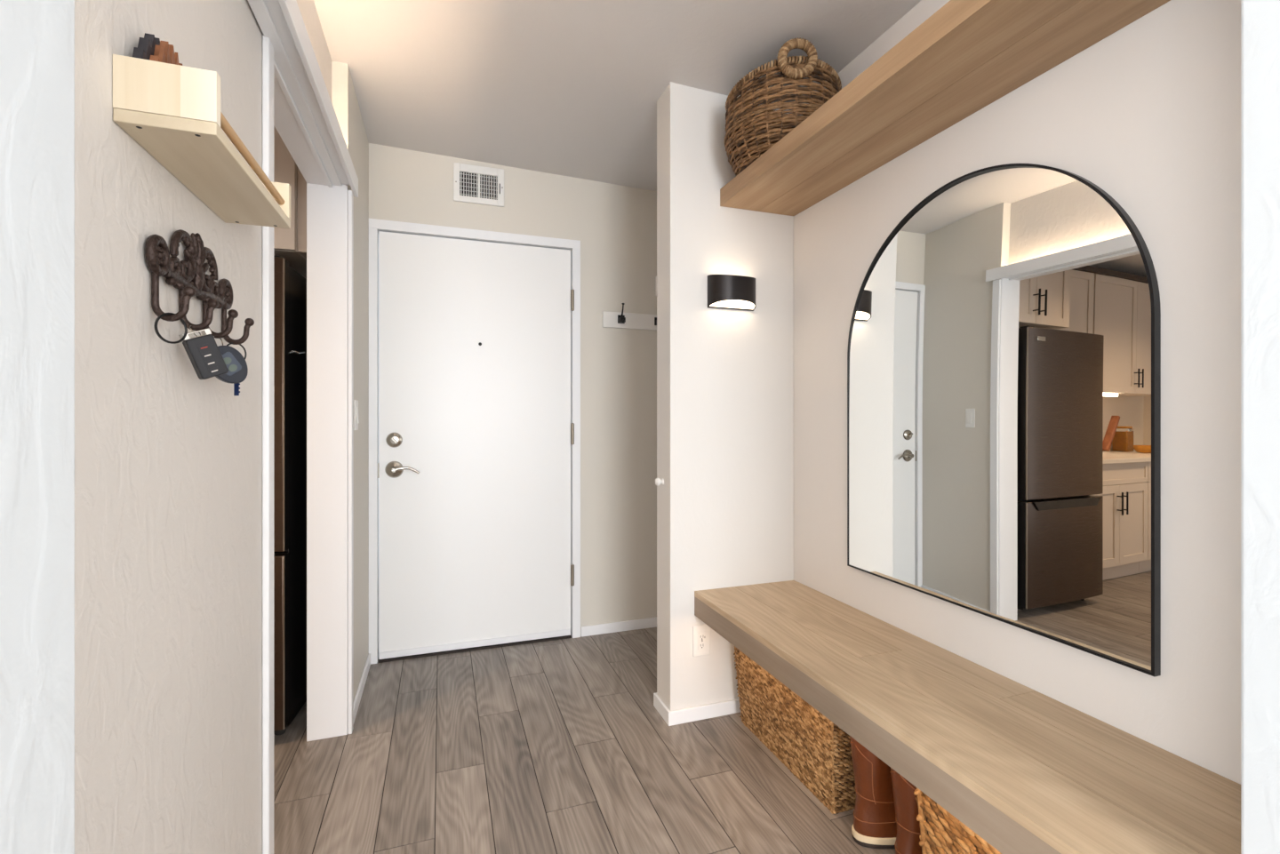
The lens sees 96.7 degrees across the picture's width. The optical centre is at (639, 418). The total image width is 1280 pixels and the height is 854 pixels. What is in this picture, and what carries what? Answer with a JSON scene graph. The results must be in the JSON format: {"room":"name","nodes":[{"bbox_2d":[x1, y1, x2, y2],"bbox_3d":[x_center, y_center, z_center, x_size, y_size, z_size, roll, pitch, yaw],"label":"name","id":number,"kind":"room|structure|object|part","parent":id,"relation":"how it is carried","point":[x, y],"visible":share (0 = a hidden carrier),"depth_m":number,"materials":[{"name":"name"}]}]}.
{"room":"apartment entryway","nodes":[
{"label":"apartment entryway","id":0,"kind":"room"},
{"bbox_2d":[74,0,331,853],"bbox_3d":[-0.839,-0.110,1.168,0.068,2.520,1.860,0,0,-19],"label":"wall","id":1,"kind":"structure","parent":0,"point":[168,460],"depth_m":0.81,"materials":[{"name":"white paint"}]},
{"bbox_2d":[144,229,254,344],"bbox_3d":[-0.681,-0.212,0.901,0.052,0.160,0.309,0,0,-19],"label":"key rack","id":2,"kind":"object","parent":1,"relation":"attached to","point":[194,282],"visible":1,"depth_m":0.86,"materials":[{"name":"brown metal"}]},
{"bbox_2d":[153,312,187,343],"bbox_3d":[-0.639,-0.123,0.776,0.005,0.042,0.043,0,0,15],"label":"ring","id":3,"kind":"object","parent":2,"relation":"hanging from","point":[182,339],"visible":1,"depth_m":0.77,"materials":[{"name":"black metal"}]},
{"bbox_3d":[-0.697,-0.240,0.895,0.018,0.103,0.309,0,0,-19],"label":"scroll plate","id":4,"kind":"part","parent":2,"relation":"part of","materials":[{"name":"brown metal"}]},
{"bbox_2d":[178,325,228,379],"bbox_3d":[-0.655,-0.099,0.849,0.036,0.081,0.059,0,0,31],"label":"key fob","id":5,"kind":"object","parent":2,"relation":"hanging from","point":[203,351],"visible":0.95,"depth_m":0.84,"materials":[{"name":"black plastic"}]},
{"bbox_2d":[213,336,247,383],"bbox_3d":[-0.684,-0.098,0.939,0.029,0.079,0.058,0,0,29],"label":"key fob","id":6,"kind":"object","parent":2,"relation":"hanging from","point":[236,365],"visible":0.65,"depth_m":0.94,"materials":[{"name":"grey plastic"}]},
{"bbox_3d":[-0.673,-0.090,0.932,0.001,0.039,0.038,0,0,29],"label":"panel","id":7,"kind":"part","parent":6,"relation":"part of","materials":[{"name":"grey plastic"}]},
{"bbox_2d":[226,342,246,395],"bbox_3d":[-0.726,-0.089,1.021,0.034,0.096,0.023,0,0,-37],"label":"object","id":8,"kind":"object","parent":2,"relation":"hanging from","point":[236,388],"visible":0.34,"depth_m":1.02,"materials":[{"name":"blue metal"}]},
{"bbox_2d":[112,54,290,228],"bbox_3d":[-0.644,-0.397,0.876,0.105,0.081,0.376,0,0,-19],"label":"wall shelf","id":9,"kind":"object","parent":1,"relation":"attached to","point":[172,111],"visible":1,"depth_m":0.73,"materials":[{"name":"brown wood"}]},
{"bbox_2d":[132,32,182,65],"bbox_3d":[-0.636,-0.440,0.759,0.023,0.132,0.114,0,0,-19],"label":"ornament","id":10,"kind":"object","parent":9,"relation":"in","point":[150,47],"visible":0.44,"depth_m":0.73,"materials":[{"name":"brown wood"}]},
{"bbox_3d":[-0.585,-0.405,0.705,0.105,0.064,0.014,0,0,-19],"label":"panel","id":11,"kind":"part","parent":9,"relation":"part of","materials":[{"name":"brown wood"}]},
{"bbox_3d":[-0.607,-0.402,0.888,0.012,0.012,0.362,0,0,-19],"label":"dowel rail","id":12,"kind":"part","parent":9,"relation":"part of","materials":[{"name":"brown wood"}]},
{"bbox_3d":[-0.704,-0.405,1.047,0.105,0.064,0.014,0,0,-19],"label":"panel","id":13,"kind":"part","parent":9,"relation":"part of","materials":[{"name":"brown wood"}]},
{"bbox_2d":[262,33,273,853],"bbox_3d":[-0.872,0.151,1.264,0.094,1.998,0.053,0,0,-19],"label":"trim","id":14,"kind":"structure","parent":1,"relation":"attached to","point":[268,49],"depth_m":1.25,"materials":[{"name":"white paint"}]},
{"bbox_2d":[247,0,358,197],"bbox_3d":[-0.781,-0.869,1.223,0.078,0.069,1.925,0,0,-19],"label":"trim","id":15,"kind":"structure","parent":1,"relation":"attached to","point":[281,21],"depth_m":1.43,"materials":[{"name":"white paint"}]},
{"bbox_2d":[273,57,332,187],"bbox_3d":[-1.015,-0.841,1.663,0.082,0.018,0.794,0,0,-19],"label":"trim","id":16,"kind":"structure","parent":1,"relation":"attached to","point":[288,121],"depth_m":1.68,"materials":[{"name":"white paint"}]},
{"bbox_2d":[331,60,368,700],"bbox_3d":[-1.226,-0.110,2.353,0.120,2.520,0.631,0,0,-19],"label":"wall","id":17,"kind":"structure","parent":0,"point":[344,100],"depth_m":2.40,"materials":[{"name":"beige paint"}]},
{"bbox_2d":[306,183,347,741],"bbox_3d":[-1.136,0.150,2.078,0.130,2.000,0.068,0,0,-19],"label":"trim","id":18,"kind":"structure","parent":17,"relation":"attached to","point":[326,206],"depth_m":2.04,"materials":[{"name":"white paint"}]},
{"bbox_2d":[347,190,353,734],"bbox_3d":[-1.063,0.159,2.089,0.014,1.983,0.038,0,0,-19],"label":"trim","id":19,"kind":"structure","parent":17,"relation":"attached to","point":[350,196],"depth_m":2.07,"materials":[{"name":"white paint"}]},
{"bbox_2d":[353,400,359,430],"bbox_3d":[-1.118,-0.013,2.247,0.012,0.117,0.076,0,0,-19],"label":"light switch","id":20,"kind":"object","parent":17,"relation":"attached to","point":[356,403],"visible":1,"depth_m":2.22,"materials":[{"name":"white plastic"}]},
{"bbox_2d":[353,653,370,722],"bbox_3d":[-1.167,1.124,2.384,0.010,0.052,0.586,0,0,-19],"label":"baseboard","id":21,"kind":"structure","parent":17,"relation":"attached to","point":[362,684],"depth_m":2.37,"materials":[{"name":"white paint"}]},
{"bbox_2d":[368,143,656,626],"bbox_3d":[-0.434,-0.110,3.027,2.060,2.520,0.120,0,0,-19],"label":"wall","id":22,"kind":"structure","parent":0,"point":[615,226],"depth_m":3.04,"materials":[{"name":"beige paint"}]},
{"bbox_2d":[368,218,580,664],"bbox_3d":[-0.809,0.107,2.878,1.012,2.086,0.114,0,0,-19],"label":"trim","id":23,"kind":"structure","parent":22,"relation":"attached to","point":[374,225],"depth_m":2.72,"materials":[{"name":"white paint"}]},
{"bbox_2d":[378,635,571,663],"bbox_3d":[-0.814,1.145,2.884,0.922,0.008,0.120,0,0,-19],"label":"trim","id":24,"kind":"structure","parent":22,"relation":"attached to","point":[564,636],"depth_m":2.82,"materials":[{"name":"black rubber"}]},
{"bbox_2d":[377,231,574,659],"bbox_3d":[-0.793,0.126,2.838,0.940,2.024,0.092,0,0,-19],"label":"door","id":25,"kind":"structure","parent":22,"relation":"in","point":[476,432],"depth_m":2.83,"materials":[{"name":"white paint"}]},
{"bbox_3d":[-1.234,0.245,2.684,0.006,0.070,0.006,0,0,-19],"label":"latch plate","id":26,"kind":"part","parent":25,"relation":"part of","materials":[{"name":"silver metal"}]},
{"bbox_3d":[-1.162,0.242,2.687,0.080,0.080,0.048,0,0,-19],"label":"handle","id":27,"kind":"part","parent":25,"relation":"part of","materials":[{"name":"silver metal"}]},
{"bbox_3d":[-1.106,0.246,2.688,0.123,0.037,0.015,0,0,-19],"label":"lever","id":28,"kind":"part","parent":25,"relation":"part of","materials":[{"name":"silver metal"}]},
{"bbox_2d":[453,162,503,207],"bbox_3d":[-0.799,-1.161,2.826,0.243,0.187,0.017,0,0,-19],"label":"air vent","id":29,"kind":"object","parent":22,"relation":"in","point":[470,186],"visible":1,"depth_m":2.83,"materials":[{"name":"white plastic"}]},
{"bbox_2d":[580,616,656,636],"bbox_3d":[-0.008,1.124,3.107,0.642,0.052,0.010,0,0,-19],"label":"baseboard","id":30,"kind":"structure","parent":22,"relation":"attached to","point":[651,622],"depth_m":3.06,"materials":[{"name":"white paint"}]},
{"bbox_2d":[602,303,656,330],"bbox_3d":[0.054,-0.551,3.101,0.520,0.129,0.062,0,0,-19],"label":"coat rack","id":31,"kind":"object","parent":22,"relation":"attached to","point":[619,320],"visible":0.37,"depth_m":3.08,"materials":[{"name":"white wood"}]},
{"bbox_2d":[655,276,656,296],"bbox_3d":[0.140,-0.730,3.150,0.110,0.110,0.028,0,0,-19],"label":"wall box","id":32,"kind":"object","parent":22,"relation":"attached to","point":[656,276],"visible":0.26,"depth_m":3.13,"materials":[{"name":"white plastic"}]},
{"bbox_2d":[273,627,895,853],"bbox_3d":[-0.714,1.175,-1.240,5.490,0.050,11.918,0,0,-19],"label":"floor","id":33,"kind":"structure","parent":0,"point":[563,746],"depth_m":1.85,"materials":[{"name":"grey wood"}]},
{"bbox_2d":[273,255,306,735],"bbox_3d":[-1.661,0.287,2.232,0.710,1.724,0.674,0,0,-14],"label":"refrigerator","id":34,"kind":"object","parent":33,"relation":"on","point":[290,286],"visible":0.24,"depth_m":2.07,"materials":[{"name":"black metal"}]},
{"bbox_3d":[-1.596,-0.049,1.937,0.695,1.033,0.064,0,0,-14],"label":"fridge door","id":35,"kind":"part","parent":34,"relation":"part of","materials":[{"name":"black metal"}]},
{"bbox_3d":[-1.596,0.788,1.937,0.695,0.613,0.064,0,0,-14],"label":"freezer door","id":36,"kind":"part","parent":34,"relation":"part of","materials":[{"name":"black metal"}]},
{"bbox_3d":[-1.260,-0.049,2.029,0.003,1.031,0.044,0,0,-14],"label":"door","id":37,"kind":"part","parent":34,"relation":"part of","materials":[{"name":"black metal"}]},
{"bbox_3d":[-1.260,0.788,2.029,0.003,0.611,0.044,0,0,-14],"label":"door","id":38,"kind":"part","parent":34,"relation":"part of","materials":[{"name":"black metal"}]},
{"bbox_2d":[733,646,855,814],"bbox_3d":[0.589,0.969,1.943,0.311,0.366,0.600,0,0,-19],"label":"storage basket","id":39,"kind":"object","parent":33,"relation":"on","point":[812,747],"visible":0.44,"depth_m":1.79,"materials":[{"name":"brown wicker"}]},
{"bbox_2d":[849,736,896,848],"bbox_3d":[0.714,0.980,1.577,0.309,0.340,0.118,0,0,-13],"label":"boot","id":40,"kind":"object","parent":33,"relation":"on","point":[874,827],"visible":0.5,"depth_m":1.52,"materials":[{"name":"leather"}]},
{"bbox_2d":[889,768,922,853],"bbox_3d":[0.768,0.980,1.473,0.309,0.340,0.118,0,0,-23],"label":"boot","id":41,"kind":"object","parent":33,"relation":"on","point":[906,806],"visible":0.36,"depth_m":1.41,"materials":[{"name":"leather"}]},
{"bbox_2d":[913,787,1001,853],"bbox_3d":[0.861,0.969,1.160,0.323,0.372,0.499,0,0,-19],"label":"storage basket","id":42,"kind":"object","parent":33,"relation":"on","point":[941,833],"visible":0.26,"depth_m":1.27,"materials":[{"name":"brown wicker"}]},
{"bbox_2d":[313,0,921,191],"bbox_3d":[-0.677,-1.362,-1.244,5.500,0.238,10.500,0,0,-19],"label":"ceiling","id":43,"kind":"structure","parent":0,"point":[570,88],"depth_m":2.03,"materials":[{"name":"white paint"}]},
{"bbox_2d":[0,0,1279,853],"bbox_3d":[0.220,-0.110,0.490,1.978,2.520,0.119,0,0,-19],"label":"wall","id":44,"kind":"structure","parent":0,"point":[37,36],"depth_m":0.33,"materials":[{"name":"white paint"}]},
{"bbox_2d":[656,81,793,711],"bbox_3d":[0.347,-0.110,2.295,0.544,2.520,0.140,0,0,-19],"label":"wall","id":45,"kind":"structure","parent":0,"point":[725,377],"depth_m":2.21,"materials":[{"name":"white paint"}]},
{"bbox_2d":[655,477,663,486],"bbox_3d":[0.074,0.245,2.203,0.030,0.033,0.033,0,0,-19],"label":"door stop","id":46,"kind":"object","parent":45,"relation":"attached to","point":[658,482],"visible":1,"depth_m":2.19,"materials":[{"name":"white plastic"}]},
{"bbox_2d":[653,692,740,726],"bbox_3d":[0.336,1.124,2.291,0.542,0.052,0.162,0,0,-19],"label":"baseboard","id":47,"kind":"structure","parent":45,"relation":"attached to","point":[674,717],"depth_m":2.18,"materials":[{"name":"white paint"}]},
{"bbox_2d":[692,624,710,656],"bbox_3d":[0.236,0.849,2.175,0.071,0.117,0.010,0,0,-19],"label":"power outlet","id":48,"kind":"object","parent":45,"relation":"attached to","point":[700,633],"visible":0.95,"depth_m":2.17,"materials":[{"name":"white plastic"}]},
{"bbox_2d":[697,632,705,649],"bbox_3d":[0.236,0.849,2.173,0.034,0.067,0.002,0,0,-19],"label":"receptacle","id":49,"kind":"object","parent":48,"relation":"attached to","point":[701,636],"depth_m":2.17,"materials":[{"name":"white plastic"}]},
{"bbox_2d":[707,274,755,311],"bbox_3d":[0.366,-0.487,2.185,0.200,0.125,0.077,0,0,-19],"label":"wall sconce","id":50,"kind":"object","parent":45,"relation":"attached to","point":[724,292],"visible":1,"depth_m":2.16,"materials":[{"name":"brown metal"}]},
{"bbox_2d":[709,300,754,309],"bbox_3d":[0.366,-0.442,2.183,0.191,0.021,0.063,0,0,-19],"label":"diffuser","id":51,"kind":"object","parent":50,"relation":"attached to","point":[713,304],"depth_m":2.19,"materials":[{"name":"white"}]},
{"bbox_2d":[793,0,1241,784],"bbox_3d":[1.860,-0.110,-1.022,0.120,2.520,9.041,0,0,-19],"label":"wall","id":52,"kind":"structure","parent":0,"point":[1149,114],"depth_m":1.17,"materials":[{"name":"white paint"}]},
{"bbox_2d":[720,0,1170,215],"bbox_3d":[0.722,-0.857,1.540,0.334,0.066,1.530,0,0,-19],"label":"floating shelf","id":53,"kind":"object","parent":52,"relation":"attached to","point":[968,55],"visible":1,"depth_m":1.42,"materials":[{"name":"brown wood"}]},
{"bbox_2d":[724,37,841,175],"bbox_3d":[0.514,-1.063,2.061,0.412,0.344,0.425,0,0,-39],"label":"wicker basket","id":54,"kind":"object","parent":53,"relation":"on","point":[746,132],"visible":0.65,"depth_m":1.88,"materials":[{"name":"wicker"}]},
{"bbox_3d":[0.511,-1.169,1.847,0.132,0.131,0.032,0,0,1],"label":"handle","id":55,"kind":"part","parent":54,"relation":"part of","materials":[{"name":"wicker"}]},
{"bbox_2d":[694,580,1241,853],"bbox_3d":[0.670,0.704,1.522,0.444,0.092,1.530,0,0,-19],"label":"bench","id":56,"kind":"object","parent":52,"relation":"attached to","point":[1027,771],"visible":1,"depth_m":1.18,"materials":[{"name":"brown wood"}]},
{"bbox_2d":[847,163,1160,676],"bbox_3d":[0.881,-0.073,1.560,0.019,1.173,0.905,0,0,-19],"label":"arched mirror","id":57,"kind":"object","parent":52,"relation":"attached to","point":[1004,352],"visible":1,"depth_m":1.41,"materials":[{"name":"clear glass"}]},
{"bbox_3d":[-2.947,-0.110,2.491,3.045,2.520,0.120,0,0,-14],"label":"wall","id":58,"kind":"structure","parent":0,"visible":0},
{"bbox_2d":[273,125,306,278],"bbox_3d":[-1.663,-0.922,2.378,0.686,0.575,0.703,0,0,-14],"label":"upper cabinet","id":59,"kind":"object","parent":58,"relation":"attached to","point":[285,170],"depth_m":2.14,"materials":[{"name":"beige paint"}]},
{"bbox_3d":[-1.457,-0.922,2.114,0.317,0.572,0.019,0,0,-14],"label":"door","id":60,"kind":"part","parent":59,"relation":"part of","materials":[{"name":"beige paint"}]},
{"bbox_3d":[-1.283,-0.922,2.178,0.045,0.575,0.020,0,0,-14],"label":"filler panel","id":61,"kind":"part","parent":59,"relation":"part of","materials":[{"name":"beige wood"}]}
]}

